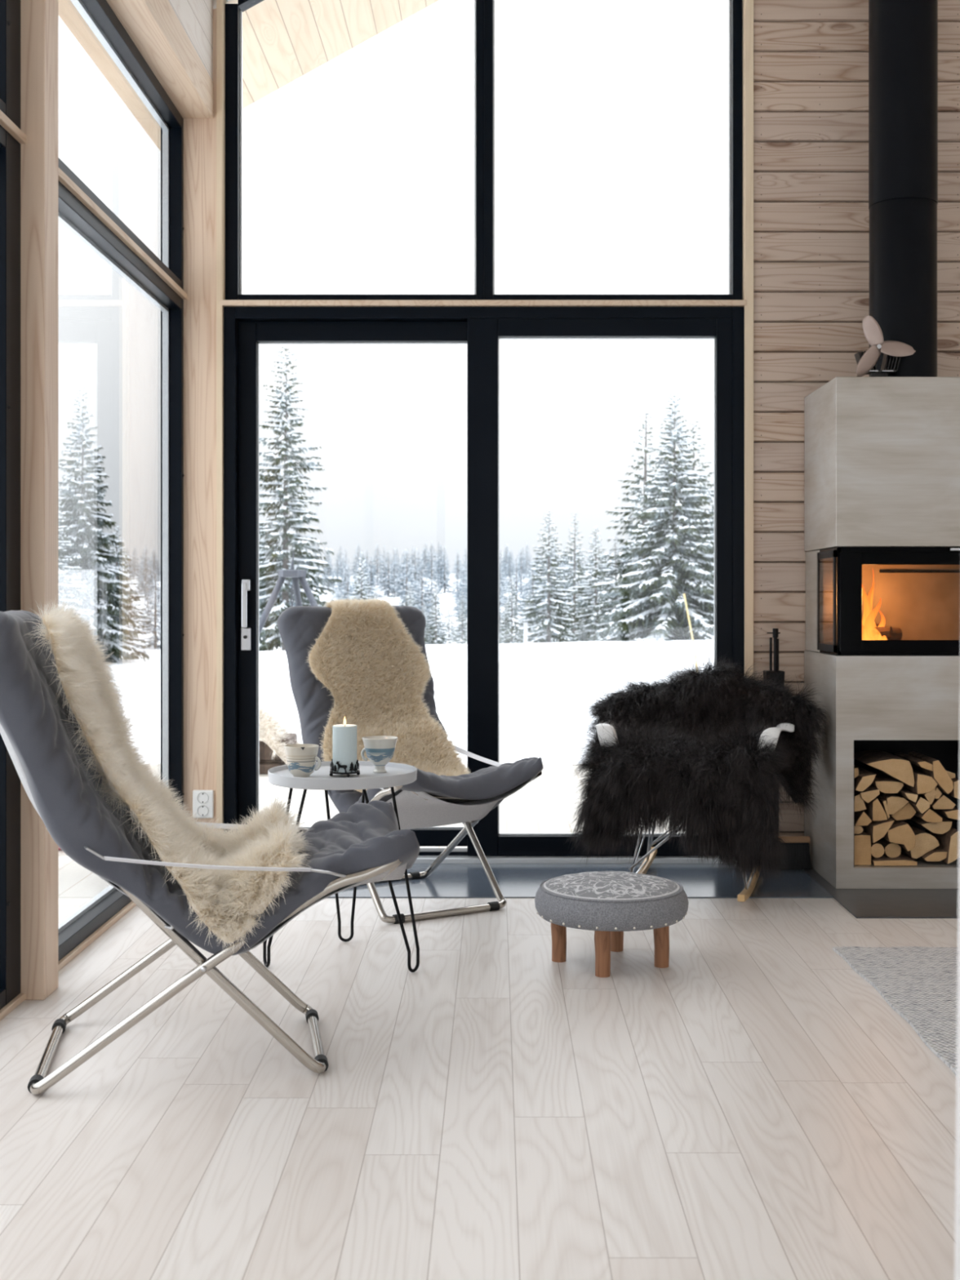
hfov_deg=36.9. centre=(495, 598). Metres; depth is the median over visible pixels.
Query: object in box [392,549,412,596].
spruce tree
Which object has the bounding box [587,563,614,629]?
spruce tree
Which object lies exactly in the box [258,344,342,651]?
spruce tree
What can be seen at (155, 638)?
spruce tree
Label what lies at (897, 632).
log
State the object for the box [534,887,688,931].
cushion
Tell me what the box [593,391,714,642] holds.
spruce tree
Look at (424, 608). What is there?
spruce tree
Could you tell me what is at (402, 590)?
spruce tree
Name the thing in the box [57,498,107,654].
spruce tree
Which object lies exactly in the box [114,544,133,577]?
spruce tree
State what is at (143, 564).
spruce tree
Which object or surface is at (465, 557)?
spruce tree
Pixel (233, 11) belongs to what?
window
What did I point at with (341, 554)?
spruce tree
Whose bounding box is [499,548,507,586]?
spruce tree
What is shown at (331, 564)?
spruce tree
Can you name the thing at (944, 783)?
log
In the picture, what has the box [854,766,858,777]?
log
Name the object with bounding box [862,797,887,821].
log
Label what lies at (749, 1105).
floor
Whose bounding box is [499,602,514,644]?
spruce tree
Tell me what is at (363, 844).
lounge chair
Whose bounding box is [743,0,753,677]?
trim
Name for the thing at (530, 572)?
spruce tree
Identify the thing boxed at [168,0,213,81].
wall
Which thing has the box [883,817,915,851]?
log
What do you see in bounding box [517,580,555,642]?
spruce tree
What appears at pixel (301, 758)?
tea cup
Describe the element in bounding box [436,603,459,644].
spruce tree
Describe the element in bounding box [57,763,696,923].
snowy ground
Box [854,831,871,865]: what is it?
log
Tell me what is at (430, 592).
spruce tree
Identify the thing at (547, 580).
spruce tree
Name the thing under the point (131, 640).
spruce tree
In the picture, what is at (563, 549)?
spruce tree
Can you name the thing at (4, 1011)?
trim
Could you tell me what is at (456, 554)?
spruce tree
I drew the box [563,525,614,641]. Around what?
spruce tree
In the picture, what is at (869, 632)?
fire
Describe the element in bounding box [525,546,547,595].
spruce tree
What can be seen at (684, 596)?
stake
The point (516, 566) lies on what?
spruce tree
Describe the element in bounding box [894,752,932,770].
log
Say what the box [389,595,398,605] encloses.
spruce tree
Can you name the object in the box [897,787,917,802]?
log
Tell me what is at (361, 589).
spruce tree
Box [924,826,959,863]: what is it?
log
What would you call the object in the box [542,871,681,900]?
cushion
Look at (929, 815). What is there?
log
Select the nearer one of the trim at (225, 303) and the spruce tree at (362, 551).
the trim at (225, 303)
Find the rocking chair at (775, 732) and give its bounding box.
[595,720,794,902]
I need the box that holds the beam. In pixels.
[106,0,213,118]
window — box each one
[0,0,20,128]
[0,124,20,1009]
[57,0,183,289]
[57,180,184,961]
[225,0,484,299]
[484,0,742,299]
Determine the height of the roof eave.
0.255 m
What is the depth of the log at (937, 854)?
5.12 m
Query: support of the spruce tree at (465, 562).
on the snow field
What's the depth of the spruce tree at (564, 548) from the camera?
116.17 m
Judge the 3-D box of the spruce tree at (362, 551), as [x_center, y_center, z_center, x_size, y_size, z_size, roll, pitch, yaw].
[-8.239,-1.655,89.996,1.646,2.581,1.763,0,0,2]
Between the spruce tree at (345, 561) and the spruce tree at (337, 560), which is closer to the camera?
the spruce tree at (345, 561)
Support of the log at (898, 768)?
on the log at (903, 792)
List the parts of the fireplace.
panel, frame, firebox frame, stove door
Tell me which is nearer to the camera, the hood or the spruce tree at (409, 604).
the hood
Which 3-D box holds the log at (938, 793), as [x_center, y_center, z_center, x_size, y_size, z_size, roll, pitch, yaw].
[1.573,0.692,5.270,0.026,0.041,0.300,0,0,0]
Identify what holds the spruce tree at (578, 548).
on the snow field
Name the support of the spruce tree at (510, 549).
on the snow field
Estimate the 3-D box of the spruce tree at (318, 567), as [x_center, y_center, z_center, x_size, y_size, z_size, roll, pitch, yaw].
[-12.420,-2.262,100.292,1.045,2.380,1.104,0,0,-11]
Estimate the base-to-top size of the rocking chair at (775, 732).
0.695 m
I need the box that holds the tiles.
[327,863,833,897]
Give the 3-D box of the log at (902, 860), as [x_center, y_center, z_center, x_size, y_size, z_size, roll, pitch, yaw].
[1.416,0.938,5.256,0.155,0.021,0.300,0,0,0]
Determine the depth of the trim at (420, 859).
5.58 m
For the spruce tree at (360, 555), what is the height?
2.574 m
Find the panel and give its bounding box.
[954,782,959,1279]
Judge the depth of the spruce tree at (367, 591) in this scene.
57.10 m
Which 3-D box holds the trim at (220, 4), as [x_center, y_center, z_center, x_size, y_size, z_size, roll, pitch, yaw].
[-1.075,-0.680,5.638,0.026,3.420,0.075,0,0,0]
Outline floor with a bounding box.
[0,897,958,1279]
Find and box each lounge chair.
[0,609,419,1094]
[277,605,543,924]
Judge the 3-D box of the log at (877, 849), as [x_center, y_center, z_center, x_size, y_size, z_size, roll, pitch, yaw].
[1.357,0.897,5.271,0.051,0.052,0.300,0,0,0]
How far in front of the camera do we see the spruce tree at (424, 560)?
107.26 m
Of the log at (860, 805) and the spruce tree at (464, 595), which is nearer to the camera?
the log at (860, 805)
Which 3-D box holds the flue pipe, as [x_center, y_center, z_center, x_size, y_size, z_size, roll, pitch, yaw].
[1.502,-2.222,5.315,0.245,2.880,0.245,0,0,0]
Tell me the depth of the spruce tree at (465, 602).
50.83 m
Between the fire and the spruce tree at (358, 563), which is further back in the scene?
the spruce tree at (358, 563)
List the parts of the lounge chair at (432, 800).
frame, seat frame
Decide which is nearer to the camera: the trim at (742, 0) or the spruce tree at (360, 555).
the trim at (742, 0)
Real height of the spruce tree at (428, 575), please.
2.825 m
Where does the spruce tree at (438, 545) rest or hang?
on the snow field
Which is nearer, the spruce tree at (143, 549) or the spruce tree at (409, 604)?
the spruce tree at (409, 604)
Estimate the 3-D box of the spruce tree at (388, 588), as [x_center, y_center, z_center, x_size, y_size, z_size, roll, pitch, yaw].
[-5.926,-1.252,78.631,1.856,2.756,2.003,0,0,40]
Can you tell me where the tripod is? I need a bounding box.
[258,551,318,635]
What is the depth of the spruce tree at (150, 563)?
108.92 m
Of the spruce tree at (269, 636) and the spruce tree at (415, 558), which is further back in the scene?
the spruce tree at (415, 558)
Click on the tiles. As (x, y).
(447, 880)
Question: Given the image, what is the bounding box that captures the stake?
[523,622,528,647]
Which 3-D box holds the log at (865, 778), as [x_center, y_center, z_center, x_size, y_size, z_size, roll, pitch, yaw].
[1.310,0.654,5.253,0.073,0.061,0.300,0,0,0]
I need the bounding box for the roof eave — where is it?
[57,0,115,71]
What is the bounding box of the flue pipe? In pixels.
[868,0,937,377]
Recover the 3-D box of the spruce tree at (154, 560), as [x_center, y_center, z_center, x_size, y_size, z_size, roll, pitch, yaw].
[-23.709,-2.254,99.589,1.552,2.487,1.641,0,0,-22]
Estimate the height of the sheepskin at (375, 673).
0.691 m
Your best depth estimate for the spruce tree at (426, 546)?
109.08 m
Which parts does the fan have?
blade, blade, blade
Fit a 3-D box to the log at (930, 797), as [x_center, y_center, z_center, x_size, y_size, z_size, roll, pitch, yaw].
[1.543,0.702,5.269,0.041,0.064,0.300,0,0,0]
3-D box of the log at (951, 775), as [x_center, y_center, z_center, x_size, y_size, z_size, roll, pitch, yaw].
[1.622,0.630,5.296,0.040,0.034,0.300,0,0,0]
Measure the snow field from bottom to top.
5.422 m
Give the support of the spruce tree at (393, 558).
on the snow field
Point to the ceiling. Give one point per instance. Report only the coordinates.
(214, 1)
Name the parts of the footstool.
leg, leg, leg, leg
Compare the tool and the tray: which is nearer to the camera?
the tray
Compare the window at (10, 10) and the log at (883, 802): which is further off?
the log at (883, 802)
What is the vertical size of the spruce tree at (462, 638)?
1.572 m
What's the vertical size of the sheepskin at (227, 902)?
0.748 m
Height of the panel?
1.100 m
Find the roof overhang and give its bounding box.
[101,0,439,151]
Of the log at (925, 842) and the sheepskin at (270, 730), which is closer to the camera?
the log at (925, 842)
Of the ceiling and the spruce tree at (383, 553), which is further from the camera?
the spruce tree at (383, 553)
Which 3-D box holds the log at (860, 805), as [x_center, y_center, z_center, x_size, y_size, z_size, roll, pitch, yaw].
[1.297,0.728,5.280,0.046,0.064,0.300,0,0,0]
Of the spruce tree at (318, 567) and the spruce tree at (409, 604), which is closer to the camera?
the spruce tree at (409, 604)
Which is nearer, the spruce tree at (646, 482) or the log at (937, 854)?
the log at (937, 854)
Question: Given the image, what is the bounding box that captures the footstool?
[534,871,688,977]
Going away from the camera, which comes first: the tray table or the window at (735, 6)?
the tray table
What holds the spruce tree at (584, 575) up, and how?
on the snow field
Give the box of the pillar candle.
[332,715,356,772]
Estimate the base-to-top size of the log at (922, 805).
0.059 m
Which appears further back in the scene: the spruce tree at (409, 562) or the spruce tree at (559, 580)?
the spruce tree at (409, 562)
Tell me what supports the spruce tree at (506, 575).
on the snow field
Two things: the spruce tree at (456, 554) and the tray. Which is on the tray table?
the tray
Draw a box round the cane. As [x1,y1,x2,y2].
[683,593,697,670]
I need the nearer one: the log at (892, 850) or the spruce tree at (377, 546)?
the log at (892, 850)
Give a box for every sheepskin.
[23,595,313,951]
[258,702,302,764]
[306,597,471,792]
[566,711,799,888]
[577,650,831,817]
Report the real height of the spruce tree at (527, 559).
2.677 m
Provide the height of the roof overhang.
3.300 m
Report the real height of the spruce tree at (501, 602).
2.740 m
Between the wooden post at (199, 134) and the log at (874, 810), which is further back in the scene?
the wooden post at (199, 134)
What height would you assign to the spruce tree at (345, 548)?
2.980 m
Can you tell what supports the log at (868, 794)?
on the log at (874, 810)
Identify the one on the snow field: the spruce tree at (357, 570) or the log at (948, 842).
the spruce tree at (357, 570)
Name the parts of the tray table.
leg, leg, leg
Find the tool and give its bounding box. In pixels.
[763,628,784,834]
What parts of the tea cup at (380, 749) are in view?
handle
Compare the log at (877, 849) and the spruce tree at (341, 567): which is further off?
the spruce tree at (341, 567)
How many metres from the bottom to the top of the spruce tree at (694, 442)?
6.039 m
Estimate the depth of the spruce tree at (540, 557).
90.32 m
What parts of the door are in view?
pull handle, lock plate, sliding panel, sliding panel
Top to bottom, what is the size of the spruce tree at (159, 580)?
3.084 m
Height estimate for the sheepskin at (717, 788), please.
0.592 m
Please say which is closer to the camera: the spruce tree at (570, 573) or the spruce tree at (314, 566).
the spruce tree at (314, 566)
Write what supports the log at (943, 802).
on the log at (953, 813)
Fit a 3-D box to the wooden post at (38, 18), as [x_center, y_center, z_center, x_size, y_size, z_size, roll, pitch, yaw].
[-1.236,-0.420,3.750,0.158,2.900,0.120,0,0,0]
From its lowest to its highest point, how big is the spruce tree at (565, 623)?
1.060 m
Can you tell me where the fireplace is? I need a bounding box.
[804,377,959,888]
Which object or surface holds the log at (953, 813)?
on the log at (940, 828)
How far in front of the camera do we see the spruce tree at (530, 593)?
46.94 m
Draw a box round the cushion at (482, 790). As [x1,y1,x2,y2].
[277,605,543,813]
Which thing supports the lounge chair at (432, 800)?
on the floor
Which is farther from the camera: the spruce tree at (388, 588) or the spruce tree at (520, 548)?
the spruce tree at (520, 548)
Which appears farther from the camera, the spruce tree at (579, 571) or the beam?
the spruce tree at (579, 571)
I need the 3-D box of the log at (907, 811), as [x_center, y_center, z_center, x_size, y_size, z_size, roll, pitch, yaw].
[1.460,0.763,5.304,0.089,0.063,0.300,0,0,0]
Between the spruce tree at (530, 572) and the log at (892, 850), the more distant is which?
the spruce tree at (530, 572)
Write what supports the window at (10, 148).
in the wooden post at (38, 18)
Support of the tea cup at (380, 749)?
on the tray table
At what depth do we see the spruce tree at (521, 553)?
76.99 m
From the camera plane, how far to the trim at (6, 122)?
4.39 m
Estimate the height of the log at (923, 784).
0.072 m
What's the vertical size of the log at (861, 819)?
0.051 m
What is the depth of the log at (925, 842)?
5.15 m
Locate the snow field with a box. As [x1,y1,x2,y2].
[88,570,714,763]
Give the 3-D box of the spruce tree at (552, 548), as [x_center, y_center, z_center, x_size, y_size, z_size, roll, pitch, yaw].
[3.142,-1.557,77.047,1.502,2.949,1.680,0,0,17]
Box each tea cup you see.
[284,743,320,777]
[360,735,398,773]
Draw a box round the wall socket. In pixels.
[192,790,213,817]
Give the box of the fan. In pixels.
[853,315,915,377]
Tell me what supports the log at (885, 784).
on the log at (895, 802)
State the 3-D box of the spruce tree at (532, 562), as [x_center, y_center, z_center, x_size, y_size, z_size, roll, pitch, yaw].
[1.779,-0.529,67.518,1.789,2.492,1.930,0,0,-19]
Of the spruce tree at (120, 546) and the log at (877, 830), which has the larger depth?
the spruce tree at (120, 546)
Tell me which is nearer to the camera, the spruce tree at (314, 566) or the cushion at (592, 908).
the cushion at (592, 908)
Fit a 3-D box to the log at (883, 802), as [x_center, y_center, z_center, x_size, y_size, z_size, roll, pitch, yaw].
[1.391,0.753,5.279,0.024,0.066,0.300,0,0,0]
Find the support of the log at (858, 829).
on the log at (863, 840)
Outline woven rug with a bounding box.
[832,946,958,1075]
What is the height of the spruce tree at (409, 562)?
2.876 m
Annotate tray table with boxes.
[262,760,419,972]
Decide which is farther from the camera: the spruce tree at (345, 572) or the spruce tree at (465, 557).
the spruce tree at (465, 557)
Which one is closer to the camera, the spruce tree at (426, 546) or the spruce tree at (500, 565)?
the spruce tree at (500, 565)
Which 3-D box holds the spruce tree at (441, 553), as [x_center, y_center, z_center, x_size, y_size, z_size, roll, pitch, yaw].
[-3.443,-1.969,90.958,1.799,2.878,1.679,0,0,-32]
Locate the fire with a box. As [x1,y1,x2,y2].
[862,570,887,639]
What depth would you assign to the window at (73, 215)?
5.57 m
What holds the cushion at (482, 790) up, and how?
on the lounge chair at (432, 800)
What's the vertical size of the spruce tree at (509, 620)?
1.949 m
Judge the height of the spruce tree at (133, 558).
2.530 m
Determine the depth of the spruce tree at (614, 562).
35.98 m
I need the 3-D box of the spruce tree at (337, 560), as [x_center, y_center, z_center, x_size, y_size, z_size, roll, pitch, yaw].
[-10.423,-1.874,94.184,1.234,2.384,1.168,0,0,-21]
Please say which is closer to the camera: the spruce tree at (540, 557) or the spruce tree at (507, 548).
the spruce tree at (540, 557)
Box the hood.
[804,377,959,551]
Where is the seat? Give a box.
[258,733,297,773]
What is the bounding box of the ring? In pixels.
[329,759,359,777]
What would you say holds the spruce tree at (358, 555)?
on the snow field
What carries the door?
in the wall at (811, 211)
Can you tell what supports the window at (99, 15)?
in the wall
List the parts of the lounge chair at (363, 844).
seat frame, frame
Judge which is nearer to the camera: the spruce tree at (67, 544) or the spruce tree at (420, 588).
the spruce tree at (67, 544)
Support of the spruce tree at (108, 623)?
on the snow field
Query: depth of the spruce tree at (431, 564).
72.82 m
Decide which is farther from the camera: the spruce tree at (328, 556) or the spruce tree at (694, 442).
the spruce tree at (328, 556)
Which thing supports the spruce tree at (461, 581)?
on the snow field
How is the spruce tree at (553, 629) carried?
on the snow field
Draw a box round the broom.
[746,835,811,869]
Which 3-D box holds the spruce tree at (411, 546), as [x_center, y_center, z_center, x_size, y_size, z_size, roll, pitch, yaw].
[-6.367,-2.695,110.782,1.373,2.748,1.451,0,0,-25]
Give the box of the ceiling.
[213,0,230,8]
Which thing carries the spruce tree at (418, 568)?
on the snow field
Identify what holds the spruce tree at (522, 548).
on the snow field
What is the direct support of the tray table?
on the floor
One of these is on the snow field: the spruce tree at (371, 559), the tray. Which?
the spruce tree at (371, 559)
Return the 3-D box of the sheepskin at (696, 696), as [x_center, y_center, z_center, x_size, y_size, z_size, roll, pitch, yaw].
[0.773,0.477,5.283,0.948,0.603,0.623,0,0,15]
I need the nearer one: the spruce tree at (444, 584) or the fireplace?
the fireplace
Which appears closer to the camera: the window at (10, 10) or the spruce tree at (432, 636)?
the window at (10, 10)
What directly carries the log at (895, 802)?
on the log at (907, 811)
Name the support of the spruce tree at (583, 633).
on the snow field
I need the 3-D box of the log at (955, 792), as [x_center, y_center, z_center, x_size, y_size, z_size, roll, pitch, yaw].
[1.639,0.680,5.269,0.024,0.071,0.300,0,0,0]
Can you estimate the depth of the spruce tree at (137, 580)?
85.41 m
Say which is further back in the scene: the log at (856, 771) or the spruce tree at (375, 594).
the spruce tree at (375, 594)
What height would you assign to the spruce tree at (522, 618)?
0.877 m
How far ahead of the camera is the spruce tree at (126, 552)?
111.78 m
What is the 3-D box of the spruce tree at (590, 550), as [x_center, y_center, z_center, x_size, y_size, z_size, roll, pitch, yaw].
[4.622,-1.065,71.367,1.442,2.702,1.289,0,0,41]
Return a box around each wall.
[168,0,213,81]
[753,0,959,835]
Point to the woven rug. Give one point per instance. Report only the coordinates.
(919, 984)
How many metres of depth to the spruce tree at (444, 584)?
84.87 m
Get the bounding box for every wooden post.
[20,0,57,999]
[183,8,216,832]
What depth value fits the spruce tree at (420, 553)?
95.14 m
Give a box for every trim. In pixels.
[0,110,186,299]
[0,900,136,1021]
[216,0,226,830]
[219,299,746,306]
[413,855,735,863]
[742,0,743,299]
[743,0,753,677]
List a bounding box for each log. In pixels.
[854,750,915,786]
[854,764,875,791]
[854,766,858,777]
[854,785,879,803]
[854,791,866,811]
[854,810,871,826]
[854,825,863,834]
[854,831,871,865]
[861,817,893,843]
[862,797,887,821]
[870,771,903,793]
[871,841,884,857]
[871,852,917,866]
[875,626,893,637]
[875,795,889,818]
[876,837,901,857]
[878,791,908,814]
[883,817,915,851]
[886,627,902,639]
[888,802,915,820]
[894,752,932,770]
[894,768,937,794]
[895,793,929,813]
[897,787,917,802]
[900,820,939,858]
[903,787,935,804]
[907,815,951,834]
[908,751,953,794]
[914,808,942,822]
[920,846,946,861]
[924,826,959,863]
[928,807,959,820]
[929,794,955,808]
[934,786,942,798]
[940,777,959,799]
[945,769,955,778]
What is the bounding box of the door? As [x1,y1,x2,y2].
[223,306,744,855]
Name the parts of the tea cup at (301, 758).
handle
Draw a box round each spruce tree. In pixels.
[57,386,150,662]
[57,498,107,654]
[105,525,152,654]
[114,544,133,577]
[114,546,133,591]
[123,546,132,575]
[128,546,139,577]
[132,546,157,600]
[132,549,155,588]
[133,555,159,593]
[135,573,157,631]
[137,568,160,648]
[146,549,160,577]
[149,548,160,582]
[151,580,160,616]
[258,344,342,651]
[311,566,327,606]
[315,552,323,578]
[319,547,336,588]
[321,552,337,591]
[326,577,339,601]
[332,546,349,579]
[332,552,342,584]
[332,558,350,600]
[333,548,355,599]
[333,563,354,599]
[338,560,352,598]
[338,566,356,600]
[346,551,375,600]
[349,546,366,579]
[350,555,370,595]
[351,563,369,599]
[351,569,364,598]
[352,551,374,587]
[363,551,376,578]
[363,556,386,599]
[364,577,375,599]
[368,543,390,584]
[372,589,380,599]
[373,551,405,597]
[375,544,392,588]
[383,546,401,592]
[389,547,402,577]
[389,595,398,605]
[391,548,417,591]
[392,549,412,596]
[393,548,421,607]
[399,546,431,604]
[401,583,426,644]
[407,561,444,641]
[409,546,417,571]
[413,568,425,608]
[415,543,431,576]
[415,553,427,582]
[416,548,431,577]
[419,578,440,635]
[420,548,442,603]
[422,541,439,577]
[422,602,435,644]
[424,578,453,644]
[427,542,444,579]
[430,544,451,586]
[434,546,454,593]
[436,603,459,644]
[444,550,465,597]
[445,568,466,614]
[447,575,466,638]
[447,591,466,644]
[449,562,466,612]
[450,555,462,578]
[452,573,466,616]
[459,547,466,581]
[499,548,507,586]
[499,555,510,605]
[499,567,514,639]
[499,573,523,644]
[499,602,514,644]
[500,551,523,591]
[501,545,515,577]
[503,555,527,615]
[507,509,579,643]
[507,546,529,595]
[507,549,519,574]
[513,617,523,643]
[514,548,524,573]
[516,547,530,578]
[517,561,546,608]
[517,562,546,613]
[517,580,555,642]
[517,591,542,642]
[522,542,533,574]
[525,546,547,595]
[536,545,546,584]
[539,579,573,633]
[544,547,565,592]
[545,579,573,639]
[550,511,604,641]
[554,622,568,642]
[556,549,569,589]
[559,544,568,566]
[560,551,577,602]
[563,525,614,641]
[564,548,594,612]
[568,575,594,640]
[576,618,591,641]
[584,550,599,598]
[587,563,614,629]
[588,536,634,639]
[590,411,682,640]
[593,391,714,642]
[666,419,714,581]
[699,498,714,631]
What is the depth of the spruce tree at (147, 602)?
55.58 m
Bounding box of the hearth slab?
[802,867,958,918]
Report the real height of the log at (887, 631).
0.055 m
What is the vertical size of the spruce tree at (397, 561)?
2.426 m
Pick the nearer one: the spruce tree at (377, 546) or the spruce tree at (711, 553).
the spruce tree at (711, 553)
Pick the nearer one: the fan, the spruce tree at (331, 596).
the fan
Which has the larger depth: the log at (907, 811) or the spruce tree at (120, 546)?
the spruce tree at (120, 546)
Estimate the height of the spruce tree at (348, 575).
2.864 m
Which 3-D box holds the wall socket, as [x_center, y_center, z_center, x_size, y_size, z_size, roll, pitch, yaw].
[-1.140,0.801,5.606,0.082,0.110,0.014,0,0,0]
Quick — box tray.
[267,760,417,790]
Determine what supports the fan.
on the fireplace
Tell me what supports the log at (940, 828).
on the log at (925, 842)
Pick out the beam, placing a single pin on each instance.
(153, 26)
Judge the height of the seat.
0.210 m
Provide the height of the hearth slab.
0.025 m
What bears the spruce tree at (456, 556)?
on the snow field
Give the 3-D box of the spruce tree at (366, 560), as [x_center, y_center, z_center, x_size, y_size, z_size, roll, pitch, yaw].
[-8.843,-2.185,98.584,1.399,2.348,1.324,0,0,36]

